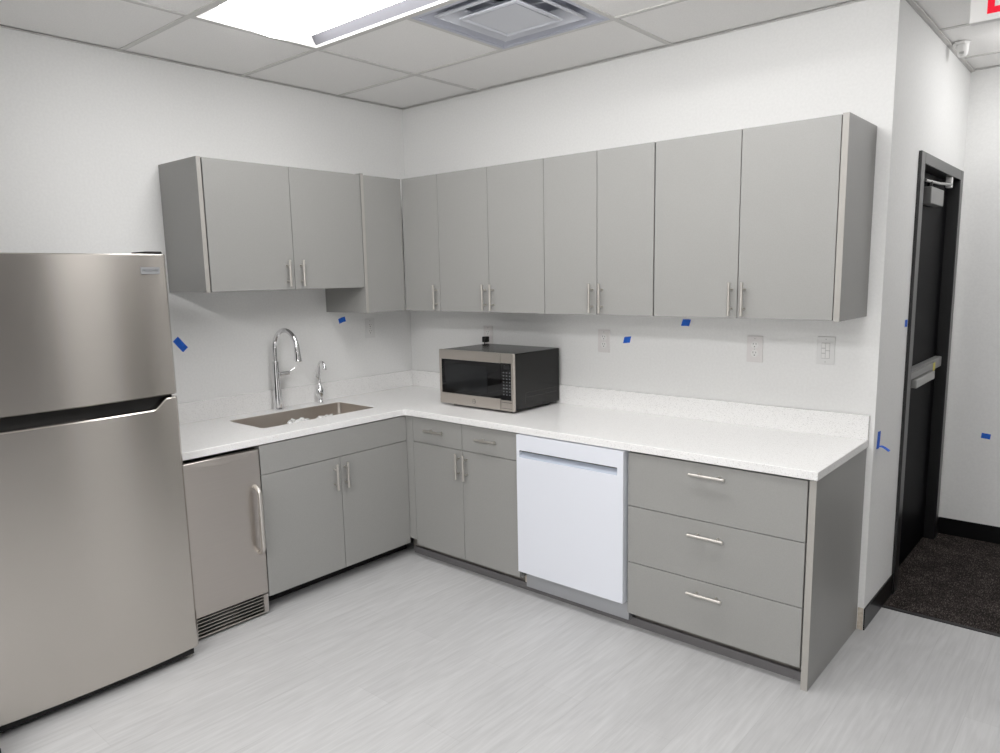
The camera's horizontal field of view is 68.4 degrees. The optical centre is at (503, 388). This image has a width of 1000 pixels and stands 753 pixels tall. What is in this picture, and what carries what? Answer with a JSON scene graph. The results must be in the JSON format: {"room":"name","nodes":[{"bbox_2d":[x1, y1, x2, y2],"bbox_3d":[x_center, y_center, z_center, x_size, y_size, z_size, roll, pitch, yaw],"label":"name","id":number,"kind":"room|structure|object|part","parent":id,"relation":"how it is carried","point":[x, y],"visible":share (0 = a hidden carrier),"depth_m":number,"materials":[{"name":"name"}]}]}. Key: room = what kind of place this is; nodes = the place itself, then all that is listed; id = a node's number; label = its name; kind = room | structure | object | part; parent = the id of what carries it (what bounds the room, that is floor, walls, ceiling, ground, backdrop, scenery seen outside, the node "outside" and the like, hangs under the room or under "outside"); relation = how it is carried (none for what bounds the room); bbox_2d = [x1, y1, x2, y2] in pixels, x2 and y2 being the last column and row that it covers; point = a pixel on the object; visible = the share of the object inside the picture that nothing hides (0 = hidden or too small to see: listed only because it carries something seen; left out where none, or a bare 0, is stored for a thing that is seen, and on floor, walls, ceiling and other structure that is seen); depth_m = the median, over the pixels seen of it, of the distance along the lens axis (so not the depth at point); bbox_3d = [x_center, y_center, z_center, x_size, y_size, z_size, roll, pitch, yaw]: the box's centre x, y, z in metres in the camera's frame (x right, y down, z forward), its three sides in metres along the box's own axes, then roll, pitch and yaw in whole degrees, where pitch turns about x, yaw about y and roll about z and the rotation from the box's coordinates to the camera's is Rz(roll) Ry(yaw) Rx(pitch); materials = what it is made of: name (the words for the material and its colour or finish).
{"room":"office break room","nodes":[
{"label":"office break room","id":0,"kind":"room"},
{"bbox_2d":[0,25,411,403],"bbox_3d":[-1.507,-0.362,3.901,0.120,2.708,2.850,6,12,40],"label":"wall","id":1,"kind":"structure","parent":0,"point":[86,131],"depth_m":3.63,"materials":[{"name":"white paint"}]},
{"bbox_2d":[173,337,187,351],"bbox_3d":[-1.621,-0.222,3.691,0.001,0.080,0.076,6,12,40],"label":"tape","id":2,"kind":"object","parent":1,"relation":"attached to","point":[177,341],"visible":1,"depth_m":3.69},
{"bbox_2d":[0,25,403,109],"bbox_3d":[-1.517,-1.585,3.619,0.020,0.001,2.730,6,12,40],"label":"trim","id":3,"kind":"structure","parent":1,"relation":"attached to","point":[0,25],"depth_m":3.56,"materials":[{"name":"white metal"}]},
{"bbox_2d":[158,156,363,292],"bbox_3d":[-1.198,-0.817,3.795,0.405,0.608,0.924,6,12,40],"label":"upper cabinet","id":4,"kind":"object","parent":1,"relation":"attached to","point":[229,225],"visible":1,"depth_m":3.57,"materials":[{"name":"grey laminate"}]},
{"bbox_3d":[-1.506,-0.761,3.468,0.367,0.608,0.020,6,12,40],"label":"panel","id":5,"kind":"part","parent":4,"relation":"part of","materials":[{"name":"grey laminate"}]},
{"bbox_3d":[-1.218,-0.777,3.538,0.019,0.605,0.448,6,12,40],"label":"door","id":6,"kind":"part","parent":4,"relation":"part of","materials":[{"name":"grey laminate"}]},
{"bbox_3d":[-1.074,-0.579,3.689,0.039,0.132,0.013,6,12,40],"label":"handle","id":7,"kind":"part","parent":4,"relation":"part of","materials":[{"name":"silver metal"}]},
{"bbox_3d":[-1.022,-0.590,3.749,0.039,0.132,0.013,6,12,40],"label":"handle","id":8,"kind":"part","parent":4,"relation":"part of","materials":[{"name":"silver metal"}]},
{"bbox_3d":[-0.926,-0.834,3.873,0.019,0.605,0.442,6,12,40],"label":"door","id":9,"kind":"part","parent":4,"relation":"part of","materials":[{"name":"grey laminate"}]},
{"bbox_2d":[338,317,345,323],"bbox_3d":[-0.971,-0.412,4.431,0.001,0.043,0.057,6,12,40],"label":"tape","id":10,"kind":"object","parent":1,"relation":"attached to","point":[342,319],"visible":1,"depth_m":4.43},
{"bbox_2d":[325,173,404,312],"bbox_3d":[-0.815,-0.829,4.271,0.371,0.756,0.291,6,12,40],"label":"upper cabinet","id":11,"kind":"object","parent":1,"relation":"attached to","point":[380,197],"visible":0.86,"depth_m":4.16,"materials":[{"name":"grey laminate"}]},
{"bbox_3d":[-0.903,-0.811,4.168,0.371,0.756,0.018,6,12,40],"label":"panel","id":12,"kind":"part","parent":11,"relation":"part of","materials":[{"name":"grey laminate"}]},
{"bbox_3d":[-0.678,-0.813,4.169,0.019,0.747,0.270,6,12,40],"label":"door","id":13,"kind":"part","parent":11,"relation":"part of","materials":[{"name":"grey laminate"}]},
{"bbox_2d":[365,318,374,337],"bbox_3d":[-0.833,-0.377,4.594,0.008,0.120,0.074,6,12,40],"label":"wall outlet","id":14,"kind":"object","parent":1,"relation":"attached to","point":[369,323],"visible":1,"depth_m":4.59,"materials":[{"name":"white plastic"}]},
{"bbox_2d":[0,537,999,752],"bbox_3d":[-0.954,1.608,0.145,6.140,0.060,8.620,6,12,40],"label":"floor","id":15,"kind":"structure","parent":0,"point":[406,650],"depth_m":2.81,"materials":[{"name":"grey laminate"}]},
{"bbox_2d":[0,251,198,734],"bbox_3d":[-1.798,0.319,2.905,0.738,1.678,0.762,6,12,40],"label":"refrigerator","id":16,"kind":"object","parent":15,"relation":"on","point":[97,595],"visible":1,"depth_m":2.67,"materials":[{"name":"silver metal"}]},
{"bbox_3d":[-1.562,-0.204,2.610,0.088,0.544,0.762,6,12,40],"label":"freezer door","id":17,"kind":"part","parent":16,"relation":"part of","materials":[{"name":"silver metal"}]},
{"bbox_3d":[-1.547,0.600,2.735,0.088,1.060,0.762,6,12,40],"label":"fridge door","id":18,"kind":"part","parent":16,"relation":"part of","materials":[{"name":"silver metal"}]},
{"bbox_2d":[183,447,268,638],"bbox_3d":[-1.440,0.669,3.465,0.660,0.801,0.362,6,12,40],"label":"ice maker","id":19,"kind":"object","parent":15,"relation":"on","point":[224,498],"visible":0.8,"depth_m":3.28,"materials":[{"name":"silver metal"}]},
{"bbox_2d":[197,593,268,638],"bbox_3d":[-1.234,1.030,3.346,0.026,0.088,0.357,6,12,40],"label":"grille","id":20,"kind":"object","parent":19,"relation":"attached to","point":[218,619],"depth_m":3.34,"materials":[{"name":"silver"}]},
{"bbox_3d":[-1.114,0.603,3.368,0.051,0.333,0.022,6,12,40],"label":"handle","id":21,"kind":"part","parent":19,"relation":"part of","materials":[{"name":"silver metal"}]},
{"bbox_2d":[252,416,410,600],"bbox_3d":[-1.020,0.576,3.979,0.670,0.811,0.968,6,12,40],"label":"base cabinet","id":22,"kind":"object","parent":15,"relation":"on","point":[336,502],"visible":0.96,"depth_m":3.71,"materials":[{"name":"grey laminate"}]},
{"bbox_3d":[-0.971,0.662,3.602,0.019,0.586,0.443,6,12,40],"label":"door","id":23,"kind":"part","parent":22,"relation":"part of","materials":[{"name":"grey laminate"}]},
{"bbox_3d":[-0.832,0.273,3.715,0.019,0.138,0.893,6,12,40],"label":"panel","id":24,"kind":"part","parent":22,"relation":"part of","materials":[{"name":"grey laminate"}]},
{"bbox_3d":[-0.837,0.444,3.688,0.039,0.132,0.013,6,12,40],"label":"handle","id":25,"kind":"part","parent":22,"relation":"part of","materials":[{"name":"silver metal"}]},
{"bbox_3d":[-0.794,0.436,3.737,0.039,0.132,0.013,6,12,40],"label":"handle","id":26,"kind":"part","parent":22,"relation":"part of","materials":[{"name":"silver metal"}]},
{"bbox_3d":[-0.680,0.605,3.938,0.019,0.586,0.447,6,12,40],"label":"door","id":27,"kind":"part","parent":22,"relation":"part of","materials":[{"name":"grey laminate"}]},
{"bbox_2d":[404,415,526,581],"bbox_3d":[-0.054,0.541,4.083,0.855,0.813,0.670,6,12,40],"label":"base cabinet","id":28,"kind":"object","parent":15,"relation":"on","point":[462,479],"visible":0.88,"depth_m":3.81,"materials":[{"name":"grey laminate"}]},
{"bbox_3d":[-0.365,0.230,3.878,0.140,0.012,0.039,6,12,40],"label":"handle","id":29,"kind":"part","parent":28,"relation":"part of","materials":[{"name":"silver metal"}]},
{"bbox_3d":[-0.347,0.233,3.901,0.367,0.135,0.019,6,12,40],"label":"drawer","id":30,"kind":"part","parent":28,"relation":"part of","materials":[{"name":"grey laminate"}]},
{"bbox_3d":[-0.340,0.594,3.957,0.367,0.589,0.019,6,12,40],"label":"door","id":31,"kind":"part","parent":28,"relation":"part of","materials":[{"name":"grey laminate"}]},
{"bbox_3d":[-0.238,0.401,3.797,0.012,0.136,0.039,6,12,40],"label":"handle","id":32,"kind":"part","parent":28,"relation":"part of","materials":[{"name":"silver metal"}]},
{"bbox_3d":[-0.198,0.405,3.762,0.012,0.136,0.039,6,12,40],"label":"handle","id":33,"kind":"part","parent":28,"relation":"part of","materials":[{"name":"silver metal"}]},
{"bbox_3d":[-0.084,0.261,3.639,0.140,0.012,0.039,6,12,40],"label":"handle","id":34,"kind":"part","parent":28,"relation":"part of","materials":[{"name":"silver metal"}]},
{"bbox_3d":[-0.065,0.265,3.661,0.371,0.135,0.019,6,12,40],"label":"drawer","id":35,"kind":"part","parent":28,"relation":"part of","materials":[{"name":"grey laminate"}]},
{"bbox_3d":[-0.058,0.625,3.717,0.371,0.589,0.019,6,12,40],"label":"door","id":36,"kind":"part","parent":28,"relation":"part of","materials":[{"name":"grey laminate"}]},
{"bbox_2d":[516,434,634,619],"bbox_3d":[0.501,0.604,3.605,0.599,0.812,0.628,6,12,40],"label":"dishwasher","id":37,"kind":"object","parent":15,"relation":"on","point":[572,497],"visible":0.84,"depth_m":3.35,"materials":[{"name":"white metal"}]},
{"bbox_3d":[0.292,0.331,3.342,0.544,0.035,0.028,6,12,40],"label":"pocket handle","id":38,"kind":"part","parent":37,"relation":"part of","materials":[{"name":"white"}]},
{"bbox_2d":[414,545,800,680],"bbox_3d":[0.328,1.013,3.522,2.189,0.037,0.017,6,12,40],"label":"toe kick base","id":39,"kind":"object","parent":15,"relation":"on","point":[736,654],"visible":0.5,"depth_m":3.22,"materials":[{"name":"grey plastic"}]},
{"bbox_2d":[627,448,866,691],"bbox_3d":[1.028,0.660,3.165,0.778,0.816,0.672,6,12,40],"label":"base cabinet","id":40,"kind":"object","parent":15,"relation":"on","point":[764,565],"visible":1,"depth_m":2.90,"materials":[{"name":"grey laminate"}]},
{"bbox_2d":[178,369,869,480],"bbox_3d":[-0.162,0.183,3.274,2.820,0.137,1.933,6,12,40],"label":"countertop","id":41,"kind":"structure","parent":40,"relation":"on","point":[809,444],"depth_m":3.51,"materials":[{"name":"white stone"}]},
{"bbox_2d":[272,328,301,410],"bbox_3d":[-1.178,-0.102,3.987,0.140,0.455,0.243,-5,10,-26],"label":"kitchen faucet","id":42,"kind":"object","parent":41,"relation":"on","point":[277,394],"visible":1,"depth_m":4.02,"materials":[{"name":"silver metal"}]},
{"bbox_3d":[-1.175,-0.232,3.962,0.218,0.190,0.026,6,11,37],"label":"spout","id":43,"kind":"part","parent":42,"relation":"part of","materials":[{"name":"silver metal"}]},
{"bbox_2d":[231,402,373,427],"bbox_3d":[-1.060,0.239,3.954,0.331,0.207,0.701,6,12,40],"label":"sink","id":44,"kind":"object","parent":41,"relation":"in","point":[280,418],"visible":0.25,"depth_m":4.10,"materials":[{"name":"silver metal"}]},
{"bbox_2d":[287,417,308,423],"bbox_3d":[-1.098,0.246,3.950,0.118,0.190,0.138,6,12,40],"label":"plastic wrap","id":45,"kind":"object","parent":44,"relation":"on","point":[301,418],"visible":0.19,"depth_m":3.92,"materials":[{"name":"plastic"}]},
{"bbox_2d":[315,361,326,402],"bbox_3d":[-1.054,-0.040,4.252,0.086,0.247,0.054,6,12,40],"label":"filtered water faucet","id":46,"kind":"object","parent":41,"relation":"on","point":[319,391],"visible":1,"depth_m":4.26,"materials":[{"name":"silver metal"}]},
{"bbox_3d":[-1.044,-0.089,4.244,0.069,0.147,0.024,6,12,40],"label":"spout","id":47,"kind":"part","parent":46,"relation":"part of","materials":[{"name":"silver metal"}]},
{"bbox_2d":[439,343,558,412],"bbox_3d":[-0.022,-0.069,4.093,0.538,0.314,0.405,6,12,40],"label":"microwave","id":48,"kind":"object","parent":41,"relation":"on","point":[512,378],"visible":1,"depth_m":3.93,"materials":[{"name":"black metal"}]},
{"bbox_3d":[-0.181,-0.055,3.978,0.446,0.300,0.016,6,12,40],"label":"door","id":49,"kind":"part","parent":48,"relation":"part of","materials":[{"name":"silver metal"}]},
{"bbox_3d":[-0.174,-0.059,3.971,0.433,0.188,0.012,6,12,40],"label":"glass panel","id":50,"kind":"part","parent":48,"relation":"part of","materials":[{"name":"black glass"}]},
{"bbox_3d":[0.018,-0.036,3.807,0.071,0.194,0.012,6,12,40],"label":"keypad glass","id":51,"kind":"part","parent":48,"relation":"part of","materials":[{"name":"black glass"}]},
{"bbox_3d":[0.025,-0.032,3.803,0.087,0.300,0.016,6,12,40],"label":"control panel","id":52,"kind":"part","parent":48,"relation":"part of","materials":[{"name":"silver metal"}]},
{"bbox_3d":[0.810,0.838,2.961,0.150,0.012,0.039,6,12,40],"label":"handle","id":53,"kind":"part","parent":40,"relation":"part of","materials":[{"name":"silver metal"}]},
{"bbox_3d":[0.806,0.594,2.923,0.150,0.012,0.039,6,12,40],"label":"handle","id":54,"kind":"part","parent":40,"relation":"part of","materials":[{"name":"silver metal"}]},
{"bbox_3d":[0.801,0.345,2.885,0.150,0.012,0.039,6,12,40],"label":"handle","id":55,"kind":"part","parent":40,"relation":"part of","materials":[{"name":"silver metal"}]},
{"bbox_3d":[0.833,0.900,2.990,0.745,0.235,0.019,6,12,40],"label":"drawer","id":56,"kind":"part","parent":40,"relation":"part of","materials":[{"name":"grey laminate"}]},
{"bbox_3d":[0.829,0.657,2.953,0.745,0.250,0.019,6,12,40],"label":"drawer","id":57,"kind":"part","parent":40,"relation":"part of","materials":[{"name":"grey laminate"}]},
{"bbox_3d":[0.824,0.416,2.915,0.745,0.232,0.019,6,12,40],"label":"drawer","id":58,"kind":"part","parent":40,"relation":"part of","materials":[{"name":"grey laminate"}]},
{"bbox_3d":[1.326,0.690,2.936,0.024,0.816,0.635,6,12,40],"label":"panel","id":59,"kind":"part","parent":40,"relation":"part of","materials":[{"name":"grey laminate"}]},
{"bbox_2d":[0,0,999,108],"bbox_3d":[-0.558,-1.195,0.242,6.140,0.220,10.000,6,12,40],"label":"ceiling","id":60,"kind":"structure","parent":0,"point":[405,62],"depth_m":3.31,"materials":[{"name":"tile"}]},
{"bbox_2d":[194,0,450,48],"bbox_3d":[-0.595,-1.506,2.767,1.196,0.134,0.586,6,12,40],"label":"ceiling light","id":61,"kind":"object","parent":60,"relation":"attached to","point":[315,24],"visible":0.88,"depth_m":2.94,"materials":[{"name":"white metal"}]},
{"bbox_2d":[219,0,402,39],"bbox_3d":[-0.595,-1.497,2.768,1.136,0.114,0.424,6,12,40],"label":"diffuser","id":62,"kind":"object","parent":61,"relation":"attached to","point":[279,19],"depth_m":2.89,"materials":[{"name":"white plastic"}]},
{"bbox_2d":[411,0,610,48],"bbox_3d":[0.033,-1.596,3.021,0.586,0.158,0.586,6,12,40],"label":"ceiling vent","id":63,"kind":"object","parent":60,"relation":"in","point":[503,24],"visible":1,"depth_m":3.07,"materials":[{"name":"grey metal"}]},
{"bbox_2d":[952,40,970,57],"bbox_3d":[2.167,-1.604,3.482,0.076,0.066,0.066,6,12,40],"label":"sensor","id":64,"kind":"object","parent":60,"relation":"attached to","point":[962,46],"visible":1,"depth_m":3.46,"materials":[{"name":"white plastic"}]},
{"bbox_2d":[969,0,999,25],"bbox_3d":[1.762,-1.371,2.485,0.302,0.204,0.050,6,12,40],"label":"exit sign","id":65,"kind":"object","parent":60,"relation":"hanging from","point":[981,11],"visible":1,"depth_m":2.55,"materials":[{"name":"white plastic"}]},
{"bbox_2d":[403,0,907,629],"bbox_3d":[0.504,-0.411,3.967,2.841,2.708,0.122,6,12,40],"label":"wall","id":66,"kind":"structure","parent":0,"point":[839,60],"depth_m":3.41,"materials":[{"name":"paint"}]},
{"bbox_2d":[401,174,440,310],"bbox_3d":[-0.362,-0.838,4.294,0.290,0.750,0.405,6,12,40],"label":"upper cabinet","id":67,"kind":"object","parent":66,"relation":"attached to","point":[419,194],"visible":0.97,"depth_m":4.17,"materials":[{"name":"grey laminate"}]},
{"bbox_3d":[-0.383,-0.513,4.124,0.012,0.136,0.039,6,12,40],"label":"handle","id":68,"kind":"part","parent":67,"relation":"part of","materials":[{"name":"silver metal"}]},
{"bbox_2d":[482,336,488,343],"bbox_3d":[-0.095,-0.192,4.411,0.051,0.244,0.037,6,12,40],"label":"plug","id":69,"kind":"object","parent":66,"relation":"attached to","point":[484,338],"visible":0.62,"depth_m":4.39,"materials":[{"name":"black plastic"}]},
{"bbox_2d":[483,326,492,343],"bbox_3d":[-0.090,-0.318,4.415,0.074,0.120,0.008,6,12,40],"label":"wall outlet","id":70,"kind":"object","parent":66,"relation":"attached to","point":[488,330],"visible":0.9,"depth_m":4.41,"materials":[{"name":"white plastic"}]},
{"bbox_2d":[437,158,544,313],"bbox_3d":[0.027,-0.795,3.963,0.734,0.750,0.405,6,12,40],"label":"upper cabinet","id":71,"kind":"object","parent":66,"relation":"attached to","point":[491,218],"visible":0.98,"depth_m":3.82,"materials":[{"name":"grey laminate"}]},
{"bbox_3d":[-0.213,-0.791,3.966,0.364,0.747,0.019,6,12,40],"label":"door","id":72,"kind":"part","parent":71,"relation":"part of","materials":[{"name":"grey laminate"}]},
{"bbox_3d":[-0.104,-0.482,3.887,0.012,0.136,0.039,6,12,40],"label":"handle","id":73,"kind":"part","parent":71,"relation":"part of","materials":[{"name":"silver metal"}]},
{"bbox_3d":[-0.063,-0.477,3.852,0.012,0.136,0.039,6,12,40],"label":"handle","id":74,"kind":"part","parent":71,"relation":"part of","materials":[{"name":"silver metal"}]},
{"bbox_3d":[0.066,-0.759,3.729,0.364,0.747,0.019,6,12,40],"label":"door","id":75,"kind":"part","parent":71,"relation":"part of","materials":[{"name":"grey laminate"}]},
{"bbox_2d":[178,369,869,439],"bbox_3d":[-0.162,0.167,3.272,2.820,0.104,1.933,6,12,40],"label":"backsplash","id":76,"kind":"structure","parent":66,"relation":"attached to","point":[838,424],"depth_m":3.77,"materials":[{"name":"white stone"}]},
{"bbox_2d":[544,142,655,315],"bbox_3d":[0.536,-0.738,3.532,0.604,0.750,0.405,6,12,40],"label":"upper cabinet","id":77,"kind":"object","parent":66,"relation":"attached to","point":[599,205],"visible":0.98,"depth_m":3.39,"materials":[{"name":"grey laminate"}]},
{"bbox_3d":[0.323,-0.731,3.511,0.305,0.747,0.019,6,12,40],"label":"door","id":78,"kind":"part","parent":77,"relation":"part of","materials":[{"name":"grey laminate"}]},
{"bbox_3d":[0.409,-0.425,3.451,0.012,0.136,0.039,6,12,40],"label":"handle","id":79,"kind":"part","parent":77,"relation":"part of","materials":[{"name":"silver metal"}]},
{"bbox_3d":[0.450,-0.420,3.416,0.012,0.136,0.039,6,12,40],"label":"handle","id":80,"kind":"part","parent":77,"relation":"part of","materials":[{"name":"silver metal"}]},
{"bbox_3d":[0.552,-0.705,3.317,0.293,0.747,0.019,6,12,40],"label":"door","id":81,"kind":"part","parent":77,"relation":"part of","materials":[{"name":"grey laminate"}]},
{"bbox_2d":[598,329,609,352],"bbox_3d":[0.532,-0.252,3.885,0.074,0.120,0.008,6,12,40],"label":"wall outlet","id":82,"kind":"object","parent":66,"relation":"attached to","point":[603,335],"visible":1,"depth_m":3.88,"materials":[{"name":"white plastic"}]},
{"bbox_2d":[623,336,630,342],"bbox_3d":[0.639,-0.252,3.797,0.049,0.038,0.001,6,12,40],"label":"tape","id":83,"kind":"object","parent":66,"relation":"attached to","point":[626,339],"visible":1,"depth_m":3.80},
{"bbox_2d":[404,0,863,109],"bbox_3d":[0.443,-1.639,3.718,2.821,0.001,0.020,6,12,40],"label":"trim","id":84,"kind":"structure","parent":66,"relation":"attached to","point":[847,3],"depth_m":3.47,"materials":[{"name":"white metal"}]},
{"bbox_2d":[681,319,690,325],"bbox_3d":[0.887,-0.321,3.570,0.052,0.034,0.001,6,12,40],"label":"tape","id":85,"kind":"object","parent":66,"relation":"attached to","point":[686,322],"visible":1,"depth_m":3.57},
{"bbox_2d":[747,336,762,362],"bbox_3d":[1.150,-0.181,3.361,0.074,0.120,0.008,6,12,40],"label":"wall outlet","id":86,"kind":"object","parent":66,"relation":"attached to","point":[754,343],"visible":1,"depth_m":3.36,"materials":[{"name":"white plastic"}]},
{"bbox_2d":[751,341,757,348],"bbox_3d":[1.148,-0.200,3.357,0.034,0.034,0.002,6,12,40],"label":"socket","id":87,"kind":"object","parent":86,"relation":"attached to","point":[754,344],"depth_m":3.36,"materials":[{"name":"white plastic"}]},
{"bbox_2d":[751,350,757,356],"bbox_3d":[1.149,-0.162,3.362,0.034,0.034,0.002,6,12,40],"label":"socket","id":88,"kind":"object","parent":86,"relation":"attached to","point":[754,353],"depth_m":3.36,"materials":[{"name":"white plastic"}]},
{"bbox_2d":[654,112,876,321],"bbox_3d":[1.065,-0.679,3.082,0.784,0.754,0.405,6,12,40],"label":"upper cabinet","id":89,"kind":"object","parent":66,"relation":"attached to","point":[774,221],"visible":1,"depth_m":2.91,"materials":[{"name":"grey laminate"}]},
{"bbox_3d":[0.813,-0.676,3.095,0.381,0.747,0.019,6,12,40],"label":"door","id":90,"kind":"part","parent":89,"relation":"part of","materials":[{"name":"grey laminate"}]},
{"bbox_3d":[0.927,-0.367,3.011,0.012,0.136,0.039,6,12,40],"label":"handle","id":91,"kind":"part","parent":89,"relation":"part of","materials":[{"name":"silver metal"}]},
{"bbox_3d":[0.968,-0.362,2.976,0.012,0.136,0.039,6,12,40],"label":"handle","id":92,"kind":"part","parent":89,"relation":"part of","materials":[{"name":"silver metal"}]},
{"bbox_3d":[1.101,-0.644,2.850,0.372,0.747,0.019,6,12,40],"label":"door","id":93,"kind":"part","parent":89,"relation":"part of","materials":[{"name":"grey laminate"}]},
{"bbox_3d":[1.366,-0.649,2.850,0.022,0.754,0.367,6,12,40],"label":"panel","id":94,"kind":"part","parent":89,"relation":"part of","materials":[{"name":"grey laminate"}]},
{"bbox_2d":[816,336,835,364],"bbox_3d":[1.385,-0.164,3.159,0.074,0.120,0.008,6,12,40],"label":"wall outlet","id":95,"kind":"object","parent":66,"relation":"attached to","point":[825,345],"visible":1,"depth_m":3.16,"materials":[{"name":"white plastic"}]},
{"bbox_3d":[1.559,1.005,3.213,0.023,0.100,0.002,6,12,40],"label":"trim","id":96,"kind":"part","parent":66,"relation":"part of","materials":[{"name":"paint"}]},
{"bbox_2d":[871,4,970,598],"bbox_3d":[2.045,-0.395,3.674,0.120,2.708,1.440,6,12,40],"label":"wall","id":97,"kind":"structure","parent":0,"point":[936,84],"depth_m":3.28,"materials":[{"name":"white paint"}]},
{"bbox_2d":[863,575,892,629],"bbox_3d":[1.726,0.977,3.381,0.006,0.098,0.475,6,12,40],"label":"baseboard","id":98,"kind":"structure","parent":97,"relation":"attached to","point":[872,608],"depth_m":3.36,"materials":[{"name":"black plastic"}]},
{"bbox_2d":[876,431,889,451],"bbox_3d":[1.621,0.223,3.126,0.046,0.081,0.057,6,12,40],"label":"tape","id":99,"kind":"object","parent":97,"relation":"attached to","point":[879,432],"visible":1,"depth_m":3.13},
{"bbox_2d":[892,150,963,593],"bbox_3d":[2.143,-0.099,3.824,0.146,2.072,1.009,6,12,40],"label":"door","id":100,"kind":"structure","parent":97,"relation":"in","point":[939,190],"depth_m":3.93,"materials":[{"name":"black paint"}]},
{"bbox_3d":[2.141,-1.025,3.627,0.031,0.080,0.576,7,12,41],"label":"closer arm","id":101,"kind":"part","parent":100,"relation":"part of","materials":[{"name":"silver metal"}]},
{"bbox_2d":[906,0,974,72],"bbox_3d":[2.035,-1.615,3.394,0.019,0.010,1.560,6,12,40],"label":"trim","id":102,"kind":"structure","parent":97,"relation":"attached to","point":[912,3],"depth_m":3.28,"materials":[{"name":"white metal"}]},
{"bbox_2d":[882,533,999,636],"bbox_3d":[3.382,1.085,2.980,3.300,0.064,1.420,6,12,40],"label":"floor","id":103,"kind":"structure","parent":0,"point":[948,579],"depth_m":3.67,"materials":[{"name":"black carpet"}]},
{"bbox_2d":[938,65,999,526],"bbox_3d":[3.759,-0.360,3.233,3.299,2.708,0.120,6,12,40],"label":"wall","id":104,"kind":"structure","parent":0,"point":[970,477],"depth_m":4.12,"materials":[{"name":"white paint"}]},
{"bbox_2d":[938,517,999,543],"bbox_3d":[3.746,0.937,3.383,3.053,0.098,0.006,6,12,40],"label":"baseboard","id":105,"kind":"structure","parent":104,"relation":"attached to","point":[982,532],"depth_m":4.26,"materials":[{"name":"black plastic"}]},
{"bbox_2d":[981,433,990,439],"bbox_3d":[2.728,0.269,4.155,0.048,0.034,0.001,6,12,40],"label":"tape","id":106,"kind":"object","parent":104,"relation":"attached to","point":[983,435],"visible":1,"depth_m":4.16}
]}

